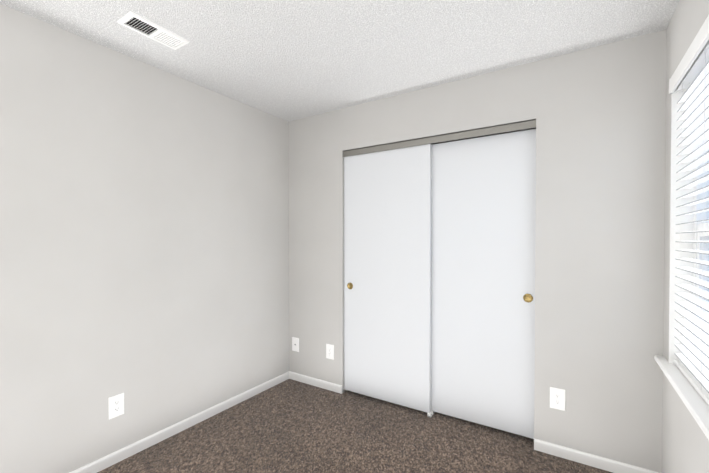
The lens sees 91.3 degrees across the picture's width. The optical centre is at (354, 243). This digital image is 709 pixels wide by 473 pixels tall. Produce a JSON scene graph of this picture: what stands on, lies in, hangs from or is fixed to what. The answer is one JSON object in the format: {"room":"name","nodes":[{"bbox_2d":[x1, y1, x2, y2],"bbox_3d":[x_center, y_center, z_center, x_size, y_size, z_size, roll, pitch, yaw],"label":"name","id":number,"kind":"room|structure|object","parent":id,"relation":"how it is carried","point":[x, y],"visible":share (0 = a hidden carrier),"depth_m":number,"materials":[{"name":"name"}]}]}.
{"room":"empty bedroom","nodes":[
{"label":"empty bedroom","id":0,"kind":"room"},
{"bbox_2d":[0,4,288,472],"bbox_3d":[-1.582,0.085,1.872,0.120,2.420,3.640,0,1,32],"label":"wall","id":1,"kind":"structure","parent":0,"point":[144,238],"depth_m":2.07,"materials":[{"name":"paint"}]},
{"bbox_2d":[108,393,123,419],"bbox_3d":[-1.403,0.960,2.044,0.008,0.128,0.082,0,1,32],"label":"outlet","id":2,"kind":"object","parent":1,"relation":"attached to","point":[115,405],"visible":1,"depth_m":2.04,"materials":[{"name":"white plastic"}]},
{"bbox_2d":[70,371,289,472],"bbox_3d":[-1.526,1.262,1.850,0.013,0.066,3.400,0,1,32],"label":"baseboard","id":3,"kind":"structure","parent":1,"relation":"attached to","point":[106,461],"depth_m":2.32,"materials":[{"name":"white wood"}]},
{"bbox_2d":[0,0,678,121],"bbox_3d":[-0.182,-1.180,1.413,2.960,0.120,4.390,0,1,32],"label":"ceiling","id":4,"kind":"structure","parent":0,"point":[289,60],"depth_m":1.90,"materials":[{"name":"white paint"}]},
{"bbox_2d":[117,11,189,49],"bbox_3d":[-1.060,-1.120,1.846,0.147,0.010,0.307,0,1,32],"label":"ceiling vent","id":5,"kind":"object","parent":4,"relation":"in","point":[147,28],"visible":1,"depth_m":1.83,"materials":[{"name":"white metal"}]},
{"bbox_2d":[97,379,612,472],"bbox_3d":[-0.182,1.350,1.442,2.960,0.100,4.390,0,1,32],"label":"floor","id":6,"kind":"structure","parent":0,"point":[289,426],"depth_m":2.23,"materials":[{"name":"carpet"}]},
{"bbox_2d":[427,411,434,417],"bbox_3d":[0.577,1.271,2.602,0.026,0.030,0.098,0,1,32],"label":"floor guide","id":7,"kind":"object","parent":6,"relation":"on","point":[430,414],"visible":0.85,"depth_m":2.57,"materials":[{"name":"white plastic"}]},
{"bbox_2d":[289,30,665,472],"bbox_3d":[0.611,0.077,2.565,2.840,2.420,0.120,0,1,32],"label":"wall","id":8,"kind":"structure","parent":0,"point":[598,113],"depth_m":2.06,"materials":[{"name":"paint"}]},
{"bbox_2d":[292,337,298,351],"bbox_3d":[-0.552,0.946,3.238,0.082,0.128,0.007,0,1,32],"label":"outlet","id":9,"kind":"object","parent":8,"relation":"attached to","point":[295,344],"visible":1,"depth_m":3.23,"materials":[{"name":"white plastic"}]},
{"bbox_2d":[326,344,333,359],"bbox_3d":[-0.215,0.946,3.023,0.082,0.128,0.008,0,1,32],"label":"electrical outlet","id":10,"kind":"object","parent":8,"relation":"attached to","point":[329,351],"visible":1,"depth_m":3.02,"materials":[{"name":"white plastic"}]},
{"bbox_2d":[343,119,535,156],"bbox_3d":[0.545,-0.755,2.596,1.459,0.052,0.102,0,1,32],"label":"closet track","id":11,"kind":"object","parent":8,"relation":"attached to","point":[492,130],"visible":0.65,"depth_m":2.46,"materials":[{"name":"silver metal"}]},
{"bbox_2d":[344,144,431,412],"bbox_3d":[0.241,0.260,2.773,0.761,1.996,0.042,0,1,32],"label":"closet door","id":12,"kind":"structure","parent":11,"relation":"hanging from","point":[387,270],"depth_m":2.74,"materials":[{"name":"white wood"}]},
{"bbox_2d":[431,129,535,438],"bbox_3d":[0.864,0.264,2.429,0.720,1.996,0.042,0,1,32],"label":"closet door","id":13,"kind":"structure","parent":11,"relation":"hanging from","point":[483,213],"depth_m":2.39,"materials":[{"name":"white wood"}]},
{"bbox_2d":[289,371,658,472],"bbox_3d":[0.508,1.254,2.566,2.654,0.066,0.013,0,1,32],"label":"baseboard","id":14,"kind":"structure","parent":8,"relation":"attached to","point":[599,462],"depth_m":2.07,"materials":[{"name":"white wood"}]},
{"bbox_2d":[550,387,564,410],"bbox_3d":[1.233,0.945,2.105,0.082,0.128,0.008,0,1,32],"label":"electrical outlet","id":15,"kind":"object","parent":8,"relation":"attached to","point":[557,398],"visible":1,"depth_m":2.10,"materials":[{"name":"white plastic"}]},
{"bbox_2d":[662,0,708,472],"bbox_3d":[0.799,0.103,0.361,0.160,2.420,3.400,0,1,32],"label":"wall","id":16,"kind":"structure","parent":0,"point":[685,444],"depth_m":1.63,"materials":[{"name":"paint"}]},
{"bbox_2d":[654,92,708,439],"bbox_3d":[1.235,-0.093,1.083,0.200,1.445,1.660,0,1,32],"label":"window unit","id":17,"kind":"structure","parent":16,"relation":"in","point":[695,403],"depth_m":1.70,"materials":[{"name":"white"}]},
{"bbox_2d":[669,15,708,404],"bbox_3d":[1.200,-0.101,1.081,0.087,1.409,1.480,0,1,32],"label":"window blind","id":18,"kind":"object","parent":17,"relation":"attached to","point":[690,77],"visible":1,"depth_m":1.49,"materials":[{"name":"white plastic"}]}
]}

